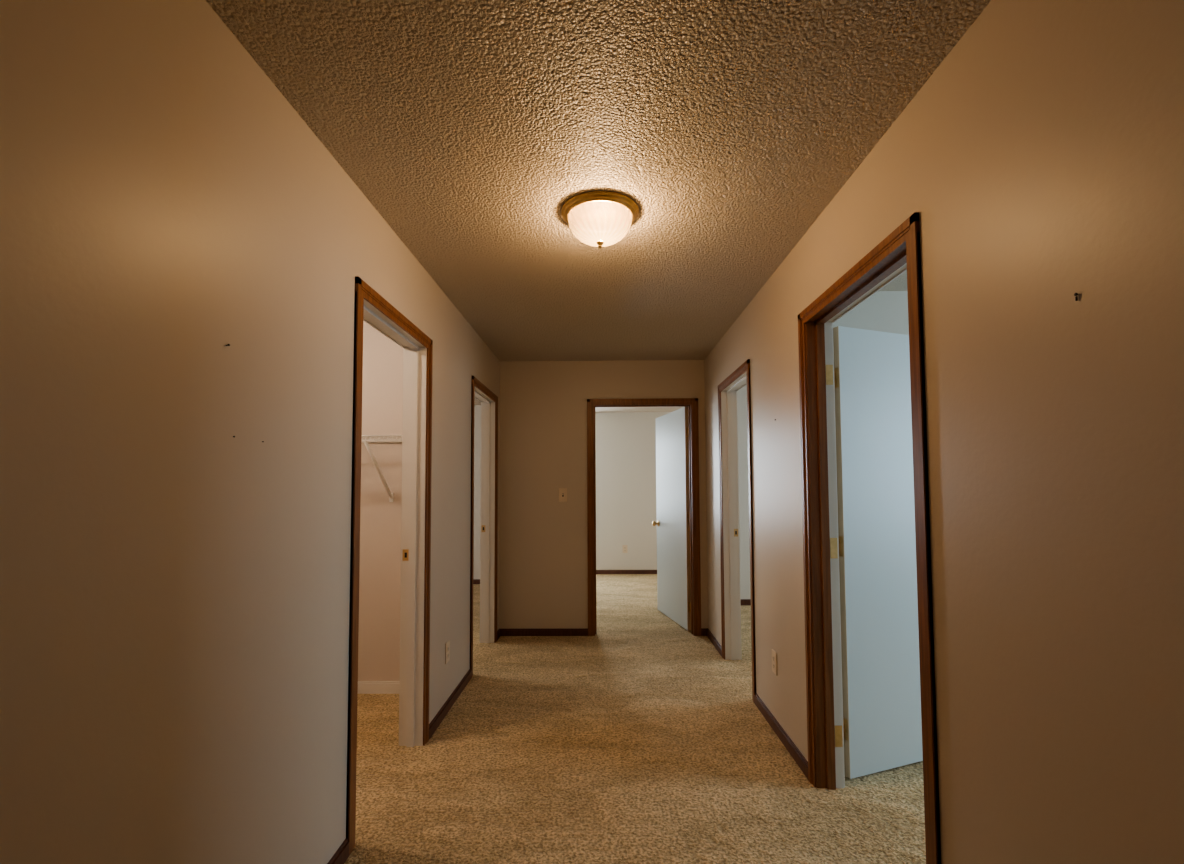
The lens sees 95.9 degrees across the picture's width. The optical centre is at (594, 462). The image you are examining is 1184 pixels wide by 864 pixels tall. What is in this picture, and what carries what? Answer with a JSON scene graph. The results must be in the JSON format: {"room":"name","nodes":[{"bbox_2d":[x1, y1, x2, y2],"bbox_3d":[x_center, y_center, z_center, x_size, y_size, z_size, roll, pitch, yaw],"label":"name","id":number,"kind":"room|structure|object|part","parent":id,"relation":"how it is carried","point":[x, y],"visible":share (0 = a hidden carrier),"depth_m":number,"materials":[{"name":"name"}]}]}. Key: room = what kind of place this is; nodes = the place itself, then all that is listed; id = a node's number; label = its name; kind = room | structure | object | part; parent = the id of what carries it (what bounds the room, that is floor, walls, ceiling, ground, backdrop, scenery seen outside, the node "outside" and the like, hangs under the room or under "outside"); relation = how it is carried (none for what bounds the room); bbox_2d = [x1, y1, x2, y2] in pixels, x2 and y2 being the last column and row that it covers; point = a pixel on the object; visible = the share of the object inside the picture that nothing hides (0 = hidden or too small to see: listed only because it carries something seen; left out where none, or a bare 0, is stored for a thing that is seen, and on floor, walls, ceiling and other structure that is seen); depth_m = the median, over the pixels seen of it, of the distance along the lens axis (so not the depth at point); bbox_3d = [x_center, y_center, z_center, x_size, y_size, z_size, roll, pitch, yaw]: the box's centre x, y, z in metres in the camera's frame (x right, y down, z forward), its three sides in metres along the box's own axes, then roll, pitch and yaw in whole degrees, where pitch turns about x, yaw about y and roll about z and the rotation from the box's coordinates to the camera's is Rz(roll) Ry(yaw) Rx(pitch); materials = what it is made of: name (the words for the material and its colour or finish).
{"room":"home hallway","nodes":[
{"label":"home hallway","id":0,"kind":"room"},
{"bbox_2d":[0,0,499,863],"bbox_3d":[-0.955,0.148,1.310,0.115,2.440,11.600,0,-3,1],"label":"wall","id":1,"kind":"structure","parent":0,"point":[175,586],"depth_m":1.16,"materials":[{"name":"beige paint"}]},
{"bbox_2d":[346,276,432,855],"bbox_3d":[-0.938,0.372,2.378,0.141,2.092,0.871,0,-3,1],"label":"door frame","id":2,"kind":"structure","parent":1,"relation":"attached to","point":[371,307],"depth_m":2.72,"materials":[{"name":"brown wood"}]},
{"bbox_2d":[403,549,408,560],"bbox_3d":[-0.965,0.476,2.745,0.040,0.058,0.003,0,-3,1],"label":"strike plate","id":3,"kind":"object","parent":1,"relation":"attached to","point":[405,551],"visible":1,"depth_m":2.75,"materials":[{"name":"gold metal"}]},
{"bbox_2d":[327,629,499,863],"bbox_3d":[-0.904,1.282,0.085,0.013,0.062,9.260,0,-3,1],"label":"baseboard","id":4,"kind":"structure","parent":1,"relation":"attached to","point":[341,855],"depth_m":2.94,"materials":[{"name":"brown wood"}]},
{"bbox_2d":[445,640,449,663],"bbox_3d":[-0.860,1.113,3.135,0.008,0.118,0.074,0,-3,1],"label":"wall outlet","id":5,"kind":"object","parent":1,"relation":"attached to","point":[447,645],"visible":1,"depth_m":3.12,"materials":[{"name":"beige plastic"}]},
{"bbox_2d":[470,376,497,676],"bbox_3d":[-0.910,0.455,4.158,0.141,2.092,0.890,0,-3,1],"label":"door frame","id":6,"kind":"structure","parent":1,"relation":"attached to","point":[488,399],"depth_m":4.52,"materials":[{"name":"brown wood"}]},
{"bbox_2d":[358,321,402,680],"bbox_3d":[-1.831,0.196,2.245,1.667,2.440,2.646,0,-3,1],"label":"wall","id":7,"kind":"structure","parent":0,"point":[382,376],"depth_m":3.46,"materials":[{"name":"beige paint"}]},
{"bbox_2d":[358,681,398,693],"bbox_3d":[-1.776,1.377,2.189,1.567,0.075,2.446,0,-3,1],"label":"baseboard","id":8,"kind":"structure","parent":7,"relation":"attached to","point":[364,687],"depth_m":3.39,"materials":[{"name":"white paint"}]},
{"bbox_2d":[361,435,401,501],"bbox_3d":[-1.767,0.053,3.272,1.547,0.395,0.407,0,-3,1],"label":"wire closet shelf","id":9,"kind":"object","parent":7,"relation":"attached to","point":[370,438],"visible":0.15,"depth_m":3.18,"materials":[{"name":"white metal"}]},
{"bbox_2d":[206,0,990,412],"bbox_3d":[0.173,-1.101,1.897,8.700,0.100,13.092,0,-3,1],"label":"ceiling","id":10,"kind":"structure","parent":0,"point":[469,127],"depth_m":1.69,"materials":[{"name":"beige paint"}]},
{"bbox_2d":[561,191,638,247],"bbox_3d":[0.024,-0.959,2.206,0.320,0.153,0.320,0,-3,1],"label":"ceiling light","id":11,"kind":"object","parent":10,"relation":"attached to","point":[600,219],"depth_m":2.12,"materials":[{"name":"white glass"}]},
{"bbox_2d":[499,360,707,628],"bbox_3d":[0.075,0.307,4.808,1.952,2.440,0.115,0,-3,1],"label":"wall","id":12,"kind":"structure","parent":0,"point":[543,542],"depth_m":4.77,"materials":[{"name":"beige paint"}]},
{"bbox_2d":[559,488,566,501],"bbox_3d":[-0.279,0.290,4.748,0.074,0.118,0.017,0,-3,1],"label":"light switch","id":13,"kind":"object","parent":12,"relation":"attached to","point":[562,491],"visible":1,"depth_m":4.75,"materials":[{"name":"beige plastic"}]},
{"bbox_2d":[500,628,707,635],"bbox_3d":[0.080,1.492,4.689,1.837,0.062,0.013,0,-3,1],"label":"baseboard","id":14,"kind":"structure","parent":12,"relation":"attached to","point":[584,631],"depth_m":4.69,"materials":[{"name":"brown wood"}]},
{"bbox_2d":[587,398,700,635],"bbox_3d":[0.436,0.479,4.794,0.992,2.092,0.141,0,-3,1],"label":"door frame","id":15,"kind":"structure","parent":12,"relation":"attached to","point":[691,403],"depth_m":4.75,"materials":[{"name":"brown wood"}]},
{"bbox_2d":[652,407,690,630],"bbox_3d":[0.733,0.521,5.261,0.102,2.024,0.857,0,-3,-12],"label":"leaf","id":16,"kind":"object","parent":12,"relation":"attached to","point":[672,443],"depth_m":5.17,"materials":[{"name":"white paint"}]},
{"bbox_3d":[0.643,0.642,5.608,0.067,0.064,0.064,0,-3,-12],"label":"knob","id":17,"kind":"part","parent":16,"relation":"part of","materials":[{"name":"gold metal"}]},
{"bbox_2d":[686,427,688,436],"bbox_3d":[0.853,-0.277,4.878,0.034,0.096,0.015,0,-3,-12],"label":"hinge","id":18,"kind":"object","parent":12,"relation":"attached to","point":[687,428],"visible":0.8,"depth_m":4.88,"materials":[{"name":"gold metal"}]},
{"bbox_2d":[687,511,689,521],"bbox_3d":[0.857,0.492,4.842,0.034,0.096,0.015,0,-3,-12],"label":"hinge","id":19,"kind":"object","parent":12,"relation":"attached to","point":[688,513],"visible":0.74,"depth_m":4.84,"materials":[{"name":"gold metal"}]},
{"bbox_2d":[688,602,690,611],"bbox_3d":[0.861,1.301,4.804,0.034,0.096,0.015,0,-3,-12],"label":"hinge","id":20,"kind":"object","parent":12,"relation":"attached to","point":[689,603],"visible":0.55,"depth_m":4.81,"materials":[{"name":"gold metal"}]},
{"bbox_2d":[344,574,925,863],"bbox_3d":[0.185,1.436,1.779,8.700,0.100,13.092,0,-3,1],"label":"floor","id":21,"kind":"structure","parent":0,"point":[634,741],"depth_m":2.44,"materials":[{"name":"carpet"}]},
{"bbox_2d":[473,291,908,598],"bbox_3d":[0.208,0.256,3.736,8.500,2.440,8.892,0,-3,1],"label":"wall","id":22,"kind":"structure","parent":0,"point":[626,512],"depth_m":8.04,"materials":[{"name":"white paint"}]},
{"bbox_2d":[473,579,479,583],"bbox_3d":[-2.397,1.623,7.251,2.967,0.062,0.013,0,-3,1],"label":"baseboard","id":23,"kind":"structure","parent":22,"relation":"attached to","point":[475,581],"depth_m":7.23,"materials":[{"name":"brown wood"}]},
{"bbox_2d":[623,545,627,552],"bbox_3d":[0.462,1.303,8.030,0.074,0.118,0.008,0,-3,1],"label":"wall outlet","id":24,"kind":"object","parent":22,"relation":"attached to","point":[624,546],"visible":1,"depth_m":8.03,"materials":[{"name":"beige plastic"}]},
{"bbox_2d":[596,570,656,573],"bbox_3d":[1.822,1.637,7.991,5.218,0.062,0.013,0,-3,1],"label":"baseboard","id":25,"kind":"structure","parent":22,"relation":"attached to","point":[597,571],"depth_m":8.01,"materials":[{"name":"brown wood"}]},
{"bbox_2d":[741,599,750,604],"bbox_3d":[2.714,1.381,2.583,3.266,0.062,6.572,0,-3,1],"label":"baseboard","id":26,"kind":"structure","parent":22,"relation":"attached to","point":[743,601],"depth_m":5.87,"materials":[{"name":"brown wood"}]},
{"bbox_2d":[704,0,1183,863],"bbox_3d":[0.988,0.112,0.730,0.115,2.440,10.500,0,-3,1],"label":"wall","id":27,"kind":"structure","parent":0,"point":[1040,163],"depth_m":1.13,"materials":[{"name":"beige paint"}]},
{"bbox_2d":[734,529,737,536],"bbox_3d":[1.075,0.536,4.067,0.040,0.058,0.003,0,-3,1],"label":"strike plate","id":28,"kind":"object","parent":27,"relation":"attached to","point":[735,530],"visible":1,"depth_m":4.07,"materials":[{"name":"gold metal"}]},
{"bbox_2d":[718,359,755,701],"bbox_3d":[1.035,0.425,3.700,0.141,2.092,0.872,0,-3,1],"label":"door frame","id":29,"kind":"structure","parent":27,"relation":"attached to","point":[727,389],"depth_m":4.06,"materials":[{"name":"brown wood"}]},
{"bbox_2d":[707,629,807,778],"bbox_3d":[0.920,1.271,0.057,0.013,0.062,9.260,0,-3,1],"label":"baseboard","id":30,"kind":"structure","parent":27,"relation":"attached to","point":[777,728],"depth_m":2.77,"materials":[{"name":"brown wood"}]},
{"bbox_2d":[772,649,776,674],"bbox_3d":[0.964,1.070,2.863,0.008,0.118,0.074,0,-3,1],"label":"wall outlet","id":31,"kind":"object","parent":27,"relation":"attached to","point":[774,654],"visible":1,"depth_m":2.85,"materials":[{"name":"beige plastic"}]},
{"bbox_2d":[826,365,842,746],"bbox_3d":[1.056,0.398,2.352,0.031,1.670,0.002,0,-3,1],"label":"hinges","id":32,"kind":"object","parent":27,"relation":"attached to","point":[829,368],"visible":1,"depth_m":2.35,"materials":[{"name":"gold metal"}]},
{"bbox_2d":[798,212,940,863],"bbox_3d":[1.008,0.343,1.956,0.141,2.092,0.925,0,-3,1],"label":"door frame","id":33,"kind":"structure","parent":27,"relation":"attached to","point":[899,252],"depth_m":2.31,"materials":[{"name":"brown wood"}]},
{"bbox_2d":[833,326,922,778],"bbox_3d":[1.481,0.391,2.555,0.807,2.024,0.038,1,-3,-20],"label":"leaf","id":34,"kind":"object","parent":27,"relation":"attached to","point":[881,690],"depth_m":2.47,"materials":[{"name":"white paint"}]},
{"bbox_3d":[1.105,-0.392,2.455,0.015,0.096,0.034,1,-3,-20],"label":"hinge","id":35,"kind":"part","parent":34,"relation":"part of","materials":[{"name":"gold metal"}]},
{"bbox_3d":[1.109,0.378,2.420,0.015,0.096,0.034,1,-3,-20],"label":"hinge","id":36,"kind":"part","parent":34,"relation":"part of","materials":[{"name":"gold metal"}]},
{"bbox_3d":[1.113,1.187,2.382,0.015,0.096,0.034,1,-3,-20],"label":"hinge","id":37,"kind":"part","parent":34,"relation":"part of","materials":[{"name":"gold metal"}]}
]}

